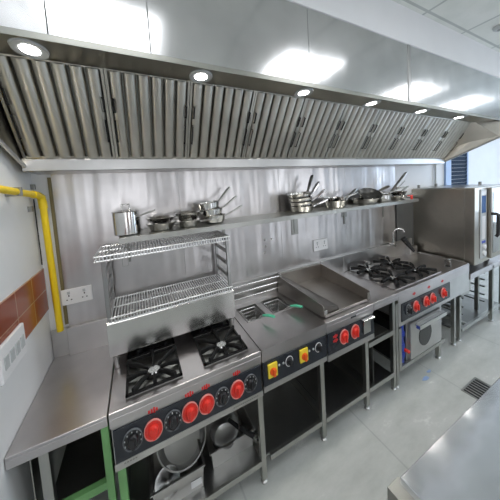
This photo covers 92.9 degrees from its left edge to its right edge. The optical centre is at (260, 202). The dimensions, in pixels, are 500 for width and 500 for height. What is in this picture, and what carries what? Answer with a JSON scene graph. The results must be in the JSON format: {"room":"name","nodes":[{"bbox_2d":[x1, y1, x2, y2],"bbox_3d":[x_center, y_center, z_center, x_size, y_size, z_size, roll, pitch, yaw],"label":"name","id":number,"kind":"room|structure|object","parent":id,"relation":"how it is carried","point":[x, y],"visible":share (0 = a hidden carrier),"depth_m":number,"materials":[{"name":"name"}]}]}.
{"room":"commercial kitchen","nodes":[
{"label":"commercial kitchen","id":0,"kind":"room"},
{"bbox_2d":[0,145,53,499],"bbox_3d":[-0.477,0.330,-0.409,0.150,3.320,4.500,-6,5,-27],"label":"wall","id":1,"kind":"structure","parent":0,"point":[20,259],"depth_m":1.17,"materials":[{"name":"white paint"}]},
{"bbox_2d":[0,323,26,385],"bbox_3d":[-1.105,0.663,1.060,0.020,0.150,0.240,-6,5,-27],"label":"wall socket","id":2,"kind":"object","parent":1,"relation":"attached to","point":[13,348],"visible":1,"depth_m":1.04,"materials":[{"name":"white plastic"}]},
{"bbox_2d":[0,268,48,344],"bbox_3d":[-0.390,0.623,-0.352,0.006,0.267,4.200,-6,5,-27],"label":"trim","id":3,"kind":"structure","parent":1,"relation":"attached to","point":[28,304],"depth_m":1.23,"materials":[{"name":"brown tile"}]},
{"bbox_2d":[27,206,33,211],"bbox_3d":[-1.341,0.037,1.384,0.020,0.032,0.022,-6,5,-27],"label":"wall bracket","id":4,"kind":"object","parent":1,"relation":"attached to","point":[30,208],"visible":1,"depth_m":1.38,"materials":[{"name":"metal"}]},
{"bbox_2d":[0,185,63,332],"bbox_3d":[-1.058,0.359,0.965,0.078,0.961,1.172,-6,5,-27],"label":"gas pipe","id":5,"kind":"object","parent":1,"relation":"attached to","point":[8,191],"visible":1,"depth_m":1.46,"materials":[{"name":"yellow metal"}]},
{"bbox_2d":[30,184,35,189],"bbox_3d":[-1.385,-0.096,1.446,0.020,0.032,0.022,-6,5,-27],"label":"wall bracket","id":6,"kind":"object","parent":1,"relation":"attached to","point":[32,186],"visible":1,"depth_m":1.44,"materials":[{"name":"metal"}]},
{"bbox_2d":[33,199,42,264],"bbox_3d":[-1.373,0.182,1.466,0.005,0.410,0.008,-6,5,-27],"label":"cable","id":7,"kind":"object","parent":1,"relation":"attached to","point":[33,199],"visible":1,"depth_m":1.46,"materials":[{"name":"black rubber"}]},
{"bbox_2d":[31,97,499,330],"bbox_3d":[2.117,-0.099,3.390,8.000,3.320,0.144,-6,5,-27],"label":"wall","id":8,"kind":"structure","parent":0,"point":[484,161],"depth_m":3.35,"materials":[{"name":"white paint"}]},
{"bbox_2d":[47,177,68,324],"bbox_3d":[-1.302,0.319,1.529,0.017,0.960,0.014,-6,5,-27],"label":"trim","id":9,"kind":"structure","parent":8,"relation":"attached to","point":[48,178],"depth_m":1.52,"materials":[{"name":"metal"}]},
{"bbox_2d":[51,171,186,325],"bbox_3d":[-0.953,0.351,1.715,0.763,1.129,0.008,-6,5,-27],"label":"cladding","id":10,"kind":"object","parent":8,"relation":"attached to","point":[84,204],"visible":0.64,"depth_m":1.65,"materials":[{"name":"metal"}]},
{"bbox_2d":[60,285,92,305],"bbox_3d":[-1.217,0.613,1.575,0.165,0.102,0.015,-6,5,-27],"label":"wall socket","id":11,"kind":"object","parent":10,"relation":"attached to","point":[83,293],"visible":1,"depth_m":1.57,"materials":[{"name":"white plastic"}]},
{"bbox_2d":[177,169,282,283],"bbox_3d":[-0.208,0.278,2.102,0.918,1.129,0.008,-6,5,-27],"label":"cladding","id":12,"kind":"object","parent":8,"relation":"attached to","point":[257,190],"visible":0.57,"depth_m":2.10,"materials":[{"name":"metal"}]},
{"bbox_2d":[0,0,499,174],"bbox_3d":[0.771,-0.831,2.165,4.620,0.955,0.713,-6,5,-27],"label":"extractor hood","id":13,"kind":"object","parent":8,"relation":"attached to","point":[284,47],"visible":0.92,"depth_m":1.41,"materials":[{"name":"metal"}]},
{"bbox_2d":[7,37,49,59],"bbox_3d":[-0.962,-0.639,0.991,0.125,0.007,0.156,-6,5,-27],"label":"recessed light","id":14,"kind":"object","parent":13,"relation":"attached to","point":[25,47],"visible":1,"depth_m":0.98,"materials":[{"name":"white glass"}]},
{"bbox_2d":[0,53,115,158],"bbox_3d":[-1.033,-0.463,1.235,0.424,0.432,0.320,-6,5,-27],"label":"filter","id":15,"kind":"object","parent":13,"relation":"attached to","point":[53,109],"visible":0.99,"depth_m":1.20,"materials":[{"name":"metal"}]},
{"bbox_2d":[103,68,189,158],"bbox_3d":[-0.655,-0.499,1.431,0.424,0.432,0.320,-6,5,-27],"label":"filter","id":16,"kind":"object","parent":13,"relation":"attached to","point":[149,114],"visible":0.99,"depth_m":1.40,"materials":[{"name":"metal"}]},
{"bbox_2d":[189,69,212,82],"bbox_3d":[-0.330,-0.700,1.319,0.125,0.007,0.156,-6,5,-27],"label":"recessed light","id":17,"kind":"object","parent":13,"relation":"attached to","point":[200,75],"visible":1,"depth_m":1.31,"materials":[{"name":"white glass"}]},
{"bbox_2d":[187,81,255,158],"bbox_3d":[-0.277,-0.536,1.627,0.424,0.432,0.320,-6,5,-27],"label":"filter","id":18,"kind":"object","parent":13,"relation":"attached to","point":[219,116],"visible":0.98,"depth_m":1.59,"materials":[{"name":"metal"}]},
{"bbox_2d":[243,91,306,158],"bbox_3d":[0.100,-0.573,1.823,0.424,0.432,0.320,-6,5,-27],"label":"filter","id":19,"kind":"object","parent":13,"relation":"attached to","point":[275,119],"visible":0.98,"depth_m":1.79,"materials":[{"name":"metal"}]},
{"bbox_2d":[294,88,313,96],"bbox_3d":[0.299,-0.761,1.646,0.125,0.007,0.156,-6,5,-27],"label":"recessed light","id":20,"kind":"object","parent":13,"relation":"attached to","point":[303,92],"visible":1,"depth_m":1.63,"materials":[{"name":"white glass"}]},
{"bbox_2d":[288,98,347,158],"bbox_3d":[0.478,-0.609,2.019,0.424,0.432,0.320,-6,5,-27],"label":"filter","id":21,"kind":"object","parent":13,"relation":"attached to","point":[320,121],"visible":0.94,"depth_m":1.99,"materials":[{"name":"metal"}]},
{"bbox_2d":[326,104,381,158],"bbox_3d":[0.855,-0.646,2.215,0.424,0.432,0.320,-6,5,-27],"label":"filter","id":22,"kind":"object","parent":13,"relation":"attached to","point":[357,122],"visible":0.97,"depth_m":2.19,"materials":[{"name":"metal"}]},
{"bbox_2d":[362,100,380,106],"bbox_3d":[0.921,-0.822,1.969,0.125,0.007,0.156,-6,5,-27],"label":"recessed light","id":23,"kind":"object","parent":13,"relation":"attached to","point":[374,102],"visible":0.99,"depth_m":1.96,"materials":[{"name":"white glass"}]},
{"bbox_2d":[357,109,408,158],"bbox_3d":[1.233,-0.683,2.411,0.424,0.432,0.320,-6,5,-27],"label":"filter","id":24,"kind":"object","parent":13,"relation":"attached to","point":[388,124],"visible":0.96,"depth_m":2.38,"materials":[{"name":"metal"}]},
{"bbox_2d":[384,113,432,158],"bbox_3d":[1.611,-0.719,2.607,0.424,0.432,0.320,-6,5,-27],"label":"filter","id":25,"kind":"object","parent":13,"relation":"attached to","point":[414,126],"visible":0.95,"depth_m":2.58,"materials":[{"name":"metal"}]},
{"bbox_2d":[412,109,429,113],"bbox_3d":[1.555,-0.883,2.298,0.125,0.007,0.156,-6,5,-27],"label":"recessed light","id":26,"kind":"object","parent":13,"relation":"attached to","point":[421,110],"visible":0.99,"depth_m":2.29,"materials":[{"name":"white glass"}]},
{"bbox_2d":[407,117,452,158],"bbox_3d":[1.988,-0.756,2.803,0.424,0.432,0.320,-6,5,-27],"label":"filter","id":27,"kind":"object","parent":13,"relation":"attached to","point":[435,130],"visible":0.94,"depth_m":2.78,"materials":[{"name":"metal"}]},
{"bbox_2d":[427,120,470,158],"bbox_3d":[2.366,-0.793,2.999,0.424,0.432,0.320,-6,5,-27],"label":"filter","id":28,"kind":"object","parent":13,"relation":"attached to","point":[456,128],"visible":0.91,"depth_m":2.97,"materials":[{"name":"metal"}]},
{"bbox_2d":[450,115,467,119],"bbox_3d":[2.201,-0.946,2.633,0.125,0.007,0.156,-6,5,-27],"label":"recessed light","id":29,"kind":"object","parent":13,"relation":"attached to","point":[462,116],"visible":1,"depth_m":2.62,"materials":[{"name":"white glass"}]},
{"bbox_2d":[118,198,418,261],"bbox_3d":[0.464,0.198,2.278,3.115,0.244,0.297,-6,5,-27],"label":"wall shelf","id":30,"kind":"object","parent":8,"relation":"attached to","point":[145,234],"visible":0.76,"depth_m":1.92,"materials":[{"name":"metal"}]},
{"bbox_2d":[111,204,154,235],"bbox_3d":[-0.834,0.106,1.542,0.266,0.199,0.163,-2,4,22],"label":"saucepan","id":31,"kind":"object","parent":30,"relation":"on","point":[126,222],"visible":1,"depth_m":1.50,"materials":[{"name":"metal"}]},
{"bbox_2d":[146,220,192,230],"bbox_3d":[-0.644,0.158,1.687,0.306,0.052,0.198,-6,5,-27],"label":"pan","id":32,"kind":"object","parent":30,"relation":"on","point":[169,225],"visible":0.89,"depth_m":1.60,"materials":[{"name":"metal"}]},
{"bbox_2d":[145,215,177,223],"bbox_3d":[-0.641,0.110,1.687,0.320,0.043,0.198,-6,5,-27],"label":"pan","id":33,"kind":"object","parent":32,"relation":"on","point":[165,218],"visible":0.94,"depth_m":1.61,"materials":[{"name":"metal"}]},
{"bbox_2d":[176,218,213,227],"bbox_3d":[-0.491,0.145,1.766,0.272,0.048,0.188,-6,5,-27],"label":"pan","id":34,"kind":"object","parent":30,"relation":"on","point":[193,223],"visible":0.86,"depth_m":1.69,"materials":[{"name":"metal"}]},
{"bbox_2d":[174,211,202,220],"bbox_3d":[-0.472,0.091,1.774,0.322,0.057,0.188,-6,5,-27],"label":"pan","id":35,"kind":"object","parent":34,"relation":"on","point":[185,215],"visible":0.93,"depth_m":1.68,"materials":[{"name":"metal"}]},
{"bbox_2d":[204,205,242,223],"bbox_3d":[-0.299,0.087,1.876,0.314,0.117,0.178,-6,5,-27],"label":"saucepan","id":36,"kind":"object","parent":30,"relation":"on","point":[219,218],"visible":0.8,"depth_m":1.79,"materials":[{"name":"metal"}]},
{"bbox_2d":[201,196,236,217],"bbox_3d":[-0.339,0.027,1.873,0.177,0.147,0.296,1,6,45],"label":"saucepan","id":37,"kind":"object","parent":36,"relation":"on","point":[213,212],"visible":0.72,"depth_m":1.77,"materials":[{"name":"metal"}]},
{"bbox_2d":[196,187,230,210],"bbox_3d":[-0.377,-0.030,1.860,0.178,0.175,0.278,-1,5,31],"label":"saucepan","id":38,"kind":"object","parent":37,"relation":"on","point":[214,204],"visible":0.87,"depth_m":1.77,"materials":[{"name":"metal"}]},
{"bbox_2d":[290,199,327,211],"bbox_3d":[0.450,0.025,2.265,0.366,0.096,0.228,-6,5,-27],"label":"saucepan","id":39,"kind":"object","parent":30,"relation":"on","point":[308,208],"visible":0.85,"depth_m":2.15,"materials":[{"name":"metal"}]},
{"bbox_2d":[289,189,325,206],"bbox_3d":[0.447,-0.040,2.261,0.383,0.143,0.228,-7,6,-27],"label":"saucepan","id":40,"kind":"object","parent":39,"relation":"on","point":[304,204],"visible":0.76,"depth_m":2.15,"materials":[{"name":"metal"}]},
{"bbox_2d":[288,181,319,202],"bbox_3d":[0.421,-0.094,2.220,0.334,0.195,0.228,-4,4,-2],"label":"saucepan","id":41,"kind":"object","parent":40,"relation":"on","point":[301,200],"visible":0.76,"depth_m":2.15,"materials":[{"name":"metal"}]},
{"bbox_2d":[287,175,313,198],"bbox_3d":[0.371,-0.146,2.240,0.227,0.226,0.291,-2,4,22],"label":"saucepan","id":42,"kind":"object","parent":41,"relation":"on","point":[305,194],"visible":0.88,"depth_m":2.24,"materials":[{"name":"metal"}]},
{"bbox_2d":[324,189,356,207],"bbox_3d":[0.859,-0.049,2.476,0.455,0.171,0.248,-6,5,-27],"label":"saucepan","id":43,"kind":"object","parent":30,"relation":"on","point":[328,204],"visible":0.84,"depth_m":2.35,"materials":[{"name":"metal"}]},
{"bbox_2d":[324,192,357,200],"bbox_3d":[0.833,-0.044,2.463,0.396,0.106,0.208,-6,5,-27],"label":"saucepan","id":44,"kind":"object","parent":43,"relation":"in","point":[328,198],"visible":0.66,"depth_m":2.37,"materials":[{"name":"metal"}]},
{"bbox_2d":[351,197,382,203],"bbox_3d":[1.242,-0.038,2.677,0.486,0.075,0.298,-6,5,-27],"label":"frying pan","id":45,"kind":"object","parent":30,"relation":"on","point":[355,200],"visible":0.89,"depth_m":2.53,"materials":[{"name":"metal"}]},
{"bbox_2d":[358,185,389,198],"bbox_3d":[1.312,-0.107,2.676,0.411,0.158,0.224,-4,4,-2],"label":"frying pan","id":46,"kind":"object","parent":45,"relation":"on","point":[365,193],"visible":0.8,"depth_m":2.73,"materials":[{"name":"metal"}]},
{"bbox_2d":[377,172,407,201],"bbox_3d":[1.581,-0.197,2.848,0.579,0.327,0.208,-6,5,-27],"label":"saucepan","id":47,"kind":"object","parent":30,"relation":"on","point":[386,198],"visible":0.62,"depth_m":2.72,"materials":[{"name":"metal"}]},
{"bbox_2d":[381,187,403,194],"bbox_3d":[1.505,-0.123,2.818,0.384,0.114,0.195,-6,5,-27],"label":"saucepan","id":48,"kind":"object","parent":47,"relation":"in","point":[383,193],"visible":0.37,"depth_m":2.79,"materials":[{"name":"metal"}]},
{"bbox_2d":[391,193,415,199],"bbox_3d":[1.767,-0.081,2.950,0.441,0.060,0.228,-6,5,-27],"label":"frying pan","id":49,"kind":"object","parent":30,"relation":"on","point":[399,196],"visible":0.6,"depth_m":2.83,"materials":[{"name":"metal"}]},
{"bbox_2d":[389,186,408,195],"bbox_3d":[1.785,-0.153,2.967,0.441,0.100,0.208,-6,5,-27],"label":"frying pan","id":50,"kind":"object","parent":49,"relation":"on","point":[402,192],"visible":0.84,"depth_m":2.86,"materials":[{"name":"metal"}]},
{"bbox_2d":[278,167,346,269],"bbox_3d":[0.588,0.201,2.515,0.878,1.129,0.008,-6,5,-27],"label":"cladding","id":51,"kind":"object","parent":8,"relation":"attached to","point":[297,250],"visible":0.57,"depth_m":2.49,"materials":[{"name":"metal"}]},
{"bbox_2d":[313,238,327,250],"bbox_3d":[0.645,0.448,2.542,0.195,0.117,0.015,-6,5,-27],"label":"wall socket","id":52,"kind":"object","parent":51,"relation":"attached to","point":[320,244],"visible":1,"depth_m":2.54,"materials":[{"name":"white plastic"}]},
{"bbox_2d":[344,166,395,253],"bbox_3d":[1.377,0.124,2.925,0.903,1.129,0.008,-6,5,-27],"label":"cladding","id":53,"kind":"object","parent":8,"relation":"attached to","point":[365,228],"visible":0.57,"depth_m":2.89,"materials":[{"name":"metal"}]},
{"bbox_2d":[395,197,413,244],"bbox_3d":[2.036,0.749,3.286,0.485,1.655,0.026,-6,5,-27],"label":"cladding","id":54,"kind":"object","parent":8,"relation":"attached to","point":[403,212],"depth_m":3.21,"materials":[{"name":"silver metal"}]},
{"bbox_2d":[444,152,468,184],"bbox_3d":[3.171,-0.385,3.833,0.720,1.300,0.026,-6,5,-27],"label":"window","id":55,"kind":"structure","parent":8,"relation":"in","point":[450,167],"depth_m":3.83,"materials":[{"name":"blue glass"}]},
{"bbox_2d":[89,268,499,499],"bbox_3d":[3.228,1.682,1.584,8.300,0.100,4.500,-6,5,-27],"label":"floor","id":56,"kind":"structure","parent":0,"point":[364,451],"depth_m":1.81,"materials":[{"name":"grey tile"}]},
{"bbox_2d":[4,316,116,499],"bbox_3d":[-1.004,1.357,1.351,0.352,1.084,0.663,-6,5,-27],"label":"prep table","id":57,"kind":"object","parent":56,"relation":"on","point":[65,434],"depth_m":1.19,"materials":[{"name":"metal"}]},
{"bbox_2d":[4,344,113,470],"bbox_3d":[-1.025,1.027,1.326,0.349,0.053,0.661,-6,5,-27],"label":"countertop","id":58,"kind":"structure","parent":57,"relation":"on","point":[71,403],"depth_m":1.17,"materials":[{"name":"metal"}]},
{"bbox_2d":[56,393,114,499],"bbox_3d":[-0.962,1.343,1.367,0.250,0.015,0.580,-6,5,-27],"label":"shelf","id":59,"kind":"object","parent":57,"relation":"attached to","point":[82,468],"depth_m":1.21,"materials":[{"name":"metal"}]},
{"bbox_2d":[108,318,267,499],"bbox_3d":[-0.479,1.304,1.601,0.811,1.090,0.703,-6,5,-27],"label":"range","id":60,"kind":"object","parent":56,"relation":"on","point":[164,392],"visible":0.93,"depth_m":1.38,"materials":[{"name":"metal"}]},
{"bbox_2d":[93,230,234,368],"bbox_3d":[-0.626,0.603,1.667,0.814,0.688,0.315,-6,5,-27],"label":"plate rack","id":61,"kind":"object","parent":60,"relation":"on","point":[133,323],"visible":0.98,"depth_m":1.56,"materials":[{"name":"metal"}]},
{"bbox_2d":[148,439,204,499],"bbox_3d":[-0.550,1.626,1.526,0.299,0.148,0.424,-6,5,-27],"label":"steel tray","id":62,"kind":"object","parent":60,"relation":"on","point":[190,480],"visible":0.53,"depth_m":1.38,"materials":[{"name":"silver metal"}]},
{"bbox_2d":[155,465,179,499],"bbox_3d":[-0.533,1.605,1.363,0.136,0.087,0.110,-5,4,-16],"label":"cooking pot","id":63,"kind":"object","parent":62,"relation":"in","point":[164,477],"visible":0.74,"depth_m":1.39,"materials":[{"name":"metal"}]},
{"bbox_2d":[157,426,205,472],"bbox_3d":[-0.493,1.476,1.482,0.290,0.253,0.277,-6,5,-33],"label":"cooking pot","id":64,"kind":"object","parent":62,"relation":"in","point":[183,453],"visible":0.52,"depth_m":1.49,"materials":[{"name":"metal"}]},
{"bbox_2d":[108,318,260,429],"bbox_3d":[-0.499,0.988,1.579,0.811,0.075,0.626,-6,5,-27],"label":"stovetop","id":65,"kind":"structure","parent":60,"relation":"on","point":[122,410],"depth_m":1.33,"materials":[{"name":"metal"}]},
{"bbox_2d":[206,406,254,467],"bbox_3d":[-0.263,1.606,1.723,0.316,0.125,0.399,-6,5,-27],"label":"steel tray","id":66,"kind":"object","parent":60,"relation":"on","point":[219,456],"visible":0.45,"depth_m":1.58,"materials":[{"name":"silver metal"}]},
{"bbox_2d":[209,411,239,449],"bbox_3d":[-0.237,1.567,1.611,0.203,0.199,0.216,-3,4,7],"label":"cooking pot","id":67,"kind":"object","parent":66,"relation":"in","point":[221,432],"visible":0.77,"depth_m":1.66,"materials":[{"name":"metal"}]},
{"bbox_2d":[227,418,257,442],"bbox_3d":[-0.115,1.536,1.612,0.248,0.050,0.044,-1,5,33],"label":"pan","id":68,"kind":"object","parent":66,"relation":"in","point":[254,436],"visible":0.91,"depth_m":1.59,"materials":[{"name":"metal"}]},
{"bbox_2d":[232,272,326,459],"bbox_3d":[0.119,1.246,1.911,0.535,1.090,0.703,-6,5,-27],"label":"fryer","id":69,"kind":"object","parent":56,"relation":"on","point":[292,343],"visible":0.79,"depth_m":1.75,"materials":[{"name":"metal"}]},
{"bbox_2d":[236,303,265,322],"bbox_3d":[-0.064,1.001,1.949,0.178,0.215,0.233,-6,5,-27],"label":"basin","id":70,"kind":"object","parent":69,"relation":"in","point":[256,305],"depth_m":2.03,"materials":[{"name":"metal"}]},
{"bbox_2d":[239,306,274,321],"bbox_3d":[-0.029,0.919,1.876,0.158,0.170,0.338,-6,5,-27],"label":"basket","id":71,"kind":"object","parent":69,"relation":"on","point":[263,315],"visible":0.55,"depth_m":1.98,"materials":[{"name":"metal"}]},
{"bbox_2d":[267,361,277,378],"bbox_3d":[0.084,1.072,1.510,0.068,0.092,0.037,-6,5,-27],"label":"switch","id":72,"kind":"object","parent":69,"relation":"attached to","point":[272,366],"depth_m":1.51,"materials":[{"name":"yellow plastic"}]},
{"bbox_2d":[261,296,291,313],"bbox_3d":[0.141,0.981,2.055,0.183,0.215,0.233,-6,5,-27],"label":"basin","id":73,"kind":"object","parent":69,"relation":"in","point":[280,298],"depth_m":2.13,"materials":[{"name":"metal"}]},
{"bbox_2d":[234,293,325,361],"bbox_3d":[0.100,0.930,1.890,0.534,0.075,0.626,-6,5,-27],"label":"countertop","id":74,"kind":"structure","parent":69,"relation":"on","point":[293,327],"depth_m":1.71,"materials":[{"name":"metal"}]},
{"bbox_2d":[264,299,302,312],"bbox_3d":[0.186,0.898,1.987,0.183,0.170,0.338,-6,5,-27],"label":"basket","id":75,"kind":"object","parent":69,"relation":"on","point":[282,304],"visible":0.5,"depth_m":2.10,"materials":[{"name":"metal"}]},
{"bbox_2d":[299,347,307,363],"bbox_3d":[0.305,1.050,1.624,0.068,0.092,0.037,-6,5,-27],"label":"switch","id":76,"kind":"object","parent":69,"relation":"attached to","point":[303,351],"depth_m":1.62,"materials":[{"name":"yellow plastic"}]},
{"bbox_2d":[277,261,374,421],"bbox_3d":[0.572,1.202,2.146,0.551,1.090,0.703,-6,5,-27],"label":"griddle","id":77,"kind":"object","parent":56,"relation":"on","point":[341,303],"visible":0.82,"depth_m":2.00,"materials":[{"name":"metal"}]},
{"bbox_2d":[277,263,369,317],"bbox_3d":[0.539,0.759,2.127,0.542,0.170,0.599,-6,5,-27],"label":"tray","id":78,"kind":"object","parent":77,"relation":"on","point":[322,291],"depth_m":2.12,"materials":[{"name":"metal"}]},
{"bbox_2d":[295,301,372,332],"bbox_3d":[0.567,0.885,2.133,0.516,0.075,0.626,-6,5,-27],"label":"countertop","id":79,"kind":"structure","parent":77,"relation":"on","point":[342,318],"depth_m":1.85,"materials":[{"name":"metal"}]},
{"bbox_2d":[319,255,397,392],"bbox_3d":[0.922,1.167,2.350,0.402,1.090,0.663,-6,5,-27],"label":"base cabinet","id":80,"kind":"object","parent":56,"relation":"on","point":[380,296],"visible":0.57,"depth_m":2.15,"materials":[{"name":"metal"}]},
{"bbox_2d":[339,357,389,383],"bbox_3d":[0.950,1.556,2.364,0.250,0.010,0.580,-6,5,-27],"label":"shelf","id":81,"kind":"object","parent":80,"relation":"attached to","point":[380,373],"depth_m":2.18,"materials":[{"name":"metal"}]},
{"bbox_2d":[341,273,397,310],"bbox_3d":[0.944,0.843,2.328,0.328,0.065,0.626,-6,5,-27],"label":"countertop","id":82,"kind":"structure","parent":80,"relation":"on","point":[380,296],"depth_m":2.13,"materials":[{"name":"metal"}]},
{"bbox_2d":[368,322,393,347],"bbox_3d":[0.912,1.162,2.291,0.323,0.040,0.566,-6,5,-27],"label":"shelf","id":83,"kind":"object","parent":80,"relation":"attached to","point":[378,329],"depth_m":2.09,"materials":[{"name":"metal"}]},
{"bbox_2d":[387,477,414,499],"bbox_3d":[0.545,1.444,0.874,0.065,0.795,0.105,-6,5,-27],"label":"base cabinet","id":84,"kind":"object","parent":56,"relation":"on","point":[395,490],"visible":0.92,"depth_m":0.86,"materials":[{"name":"metal"}]},
{"bbox_2d":[342,238,468,388],"bbox_3d":[1.685,1.095,2.711,1.364,1.090,0.727,-6,5,-27],"label":"oven range","id":85,"kind":"object","parent":56,"relation":"on","point":[422,282],"visible":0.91,"depth_m":2.44,"materials":[{"name":"metal"}]},
{"bbox_2d":[389,227,414,251],"bbox_3d":[1.801,0.470,3.020,0.307,0.327,0.083,-3,4,3],"label":"faucet","id":86,"kind":"object","parent":85,"relation":"attached to","point":[404,240],"visible":1,"depth_m":3.00,"materials":[{"name":"metal"}]},
{"bbox_2d":[344,252,468,303],"bbox_3d":[1.677,0.789,2.709,1.325,0.100,0.626,-6,5,-27],"label":"countertop","id":87,"kind":"structure","parent":85,"relation":"on","point":[457,268],"depth_m":2.57,"materials":[{"name":"metal"}]},
{"bbox_2d":[377,301,446,359],"bbox_3d":[1.546,1.284,2.614,0.630,0.375,0.670,-6,5,-27],"label":"oven","id":88,"kind":"object","parent":85,"relation":"in","point":[423,332],"depth_m":2.33,"materials":[{"name":"metal"}]},
{"bbox_2d":[444,257,450,266],"bbox_3d":[2.111,0.670,2.675,0.060,0.092,0.060,-6,5,-27],"label":"glass jar","id":89,"kind":"object","parent":85,"relation":"on","point":[447,262],"visible":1,"depth_m":2.66,"materials":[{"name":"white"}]},
{"bbox_2d":[400,378,499,499],"bbox_3d":[2.000,1.286,1.136,2.915,0.900,0.872,-6,5,-27],"label":"countertop","id":90,"kind":"structure","parent":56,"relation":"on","point":[463,463],"depth_m":0.85,"materials":[{"name":"metal"}]},
{"bbox_2d":[441,255,499,341],"bbox_3d":[2.685,1.158,3.250,1.240,0.768,0.649,-6,5,-27],"label":"stand","id":91,"kind":"object","parent":56,"relation":"on","point":[470,309],"visible":0.47,"depth_m":3.05,"materials":[{"name":"metal"}]},
{"bbox_2d":[412,182,499,265],"bbox_3d":[2.713,0.253,3.172,0.927,1.042,0.808,-6,5,-27],"label":"oven","id":92,"kind":"object","parent":91,"relation":"on","point":[459,222],"visible":0.81,"depth_m":2.86,"materials":[{"name":"metal"}]},
{"bbox_2d":[441,294,497,322],"bbox_3d":[2.765,1.410,3.296,0.900,0.010,0.520,-6,5,-27],"label":"shelf","id":93,"kind":"object","parent":91,"relation":"attached to","point":[471,313],"depth_m":3.15,"materials":[{"name":"metal"}]},
{"bbox_2d":[461,377,490,399],"bbox_3d":[1.947,1.667,2.131,0.270,0.004,0.135,-6,5,-27],"label":"floor drain","id":94,"kind":"object","parent":56,"relation":"on","point":[476,387],"visible":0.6,"depth_m":2.13,"materials":[{"name":"metal"}]},
{"bbox_2d":[146,0,499,77],"bbox_3d":[2.228,-1.595,2.898,8.000,0.285,0.721,-6,5,-27],"label":"wall","id":95,"kind":"structure","parent":0,"point":[391,19],"depth_m":1.98,"materials":[{"name":"paint"}]},
{"bbox_2d":[392,0,499,51],"bbox_3d":[3.025,-1.723,1.338,8.300,0.100,4.500,-6,5,-27],"label":"ceiling","id":96,"kind":"structure","parent":0,"point":[474,19],"depth_m":2.09,"materials":[{"name":"tile"}]},
{"bbox_2d":[492,24,499,31],"bbox_3d":[2.310,-1.681,2.287,0.110,0.035,0.110,-6,5,-27],"label":"smoke detector","id":97,"kind":"object","parent":96,"relation":"attached to","point":[496,28],"visible":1,"depth_m":2.28,"materials":[{"name":"grey plastic"}]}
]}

